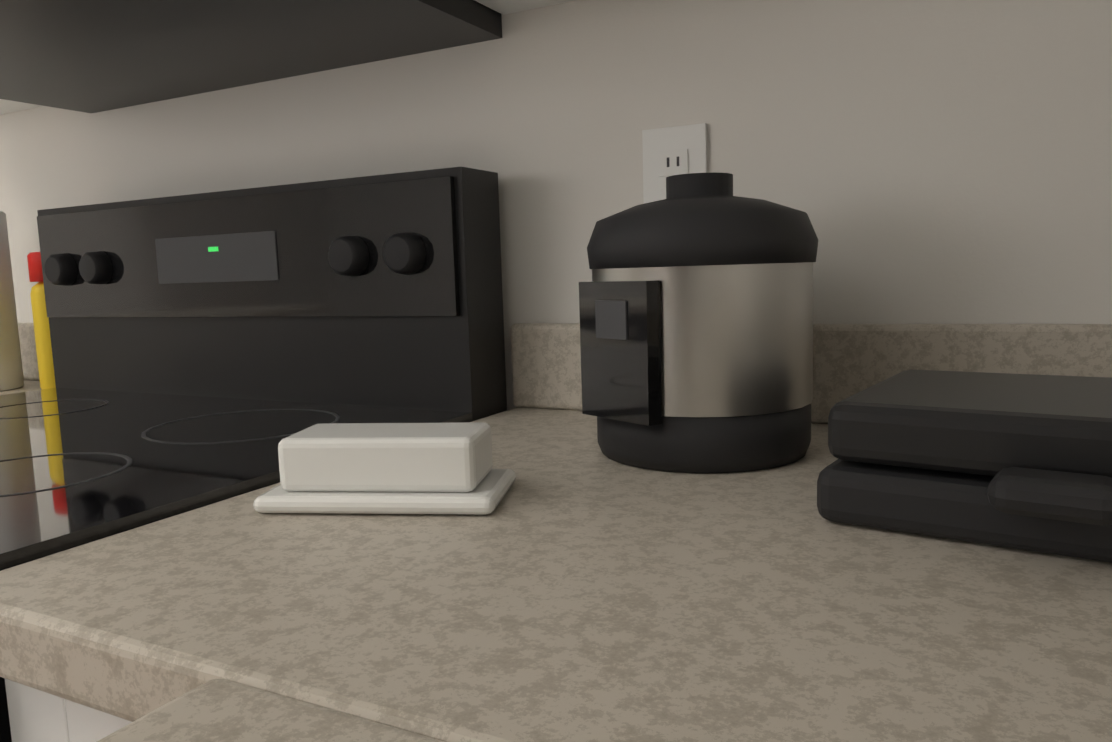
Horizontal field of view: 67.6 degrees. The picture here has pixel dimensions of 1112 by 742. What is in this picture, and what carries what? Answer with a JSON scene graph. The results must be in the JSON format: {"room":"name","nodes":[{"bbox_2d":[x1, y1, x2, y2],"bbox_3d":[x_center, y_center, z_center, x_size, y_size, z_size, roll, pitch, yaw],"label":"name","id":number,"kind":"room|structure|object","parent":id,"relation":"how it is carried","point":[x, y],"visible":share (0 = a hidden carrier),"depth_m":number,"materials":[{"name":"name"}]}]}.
{"room":"kitchen","nodes":[
{"label":"kitchen","id":0,"kind":"room"},
{"bbox_2d":[0,0,1111,409],"bbox_3d":[-2.204,-0.306,2.163,6.880,2.380,0.120,2,8,27],"label":"wall","id":1,"kind":"structure","parent":0,"point":[932,160],"depth_m":0.84,"materials":[{"name":"white paint"}]},
{"bbox_2d":[0,99,41,114],"bbox_3d":[-0.967,-0.815,1.190,0.324,0.805,0.330,2,8,27],"label":"upper cabinet","id":2,"kind":"object","parent":1,"relation":"attached to","point":[6,106],"depth_m":1.36,"materials":[{"name":"white"}]},
{"bbox_2d":[0,0,501,112],"bbox_3d":[-0.508,-0.587,0.912,0.756,0.440,0.449,2,8,27],"label":"range hood","id":3,"kind":"object","parent":1,"relation":"attached to","point":[91,56],"visible":1,"depth_m":0.94,"materials":[{"name":"black metal"}]},
{"bbox_2d":[475,0,574,14],"bbox_3d":[-0.028,-0.782,0.668,0.306,0.805,0.390,2,8,27],"label":"upper cabinet","id":4,"kind":"object","parent":1,"relation":"attached to","point":[503,7],"depth_m":0.92,"materials":[{"name":"white"}]},
{"bbox_2d":[18,323,1111,422],"bbox_3d":[-1.054,-0.038,1.518,3.990,0.100,0.020,2,8,27],"label":"backsplash","id":5,"kind":"structure","parent":1,"relation":"attached to","point":[849,359],"depth_m":0.80,"materials":[{"name":"beige stone"}]},
{"bbox_2d":[642,123,707,203],"bbox_3d":[0.126,-0.201,0.883,0.070,0.115,0.008,2,8,27],"label":"electrical outlet plate","id":6,"kind":"object","parent":1,"relation":"attached to","point":[672,151],"visible":0.46,"depth_m":0.87,"materials":[{"name":"white plastic"}]},
{"bbox_3d":[-2.700,1.064,1.292,6.880,0.100,10.440,2,8,27],"label":"floor","id":7,"kind":"structure","parent":0,"visible":0},
{"bbox_2d":[7,695,87,741],"bbox_3d":[-0.056,0.556,0.741,0.252,0.875,0.610,2,8,27],"label":"base cabinet","id":8,"kind":"object","parent":7,"relation":"on","point":[29,722],"depth_m":0.47,"materials":[{"name":"white"}]},
{"bbox_2d":[0,379,41,394],"bbox_3d":[-1.682,0.054,1.507,1.830,0.040,0.640,2,8,27],"label":"countertop","id":9,"kind":"structure","parent":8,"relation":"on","point":[29,384],"depth_m":1.34,"materials":[{"name":"beige stone"}]},
{"bbox_2d":[0,211,23,390],"bbox_3d":[-0.922,-0.109,1.314,0.112,0.280,0.112,2,8,27],"label":"paper towel roll","id":10,"kind":"object","parent":9,"relation":"on","point":[11,373],"visible":1,"depth_m":1.31,"materials":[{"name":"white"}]},
{"bbox_2d":[27,252,55,388],"bbox_3d":[-0.788,-0.079,1.305,0.056,0.213,0.056,2,8,27],"label":"spray can","id":11,"kind":"object","parent":9,"relation":"on","point":[43,345],"visible":0.42,"depth_m":1.28,"materials":[{"name":"yellow metal"}]},
{"bbox_2d":[60,659,523,741],"bbox_3d":[-0.156,0.232,-0.371,0.641,0.040,1.300,2,8,27],"label":"countertop","id":12,"kind":"structure","parent":8,"relation":"on","point":[219,701],"depth_m":0.31,"materials":[{"name":"beige stone"}]},
{"bbox_2d":[0,407,1111,741],"bbox_3d":[0.192,0.112,0.533,0.864,0.040,0.640,2,8,27],"label":"countertop","id":13,"kind":"structure","parent":8,"relation":"on","point":[601,599],"depth_m":0.40,"materials":[{"name":"beige stone"}]},
{"bbox_2d":[253,422,515,513],"bbox_3d":[-0.120,0.067,0.600,0.170,0.050,0.090,-1,7,8],"label":"butter dish","id":14,"kind":"object","parent":13,"relation":"on","point":[405,468],"visible":1,"depth_m":0.57,"materials":[{"name":"white ceramic"}]},
{"bbox_2d":[579,172,817,472],"bbox_3d":[0.122,-0.047,0.712,0.194,0.235,0.206,2,8,27],"label":"rice cooker","id":15,"kind":"object","parent":13,"relation":"on","point":[696,315],"visible":1,"depth_m":0.64,"materials":[{"name":"grey plastic"}]},
{"bbox_2d":[817,369,1111,562],"bbox_3d":[0.309,0.053,0.498,0.260,0.075,0.240,3,8,35],"label":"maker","id":16,"kind":"object","parent":13,"relation":"on","point":[1019,461],"visible":1,"depth_m":0.47,"materials":[{"name":"black plastic"}]},
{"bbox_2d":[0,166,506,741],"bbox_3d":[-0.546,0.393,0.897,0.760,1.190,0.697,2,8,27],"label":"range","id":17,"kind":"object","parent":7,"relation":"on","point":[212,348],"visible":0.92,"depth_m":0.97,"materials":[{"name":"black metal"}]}
]}

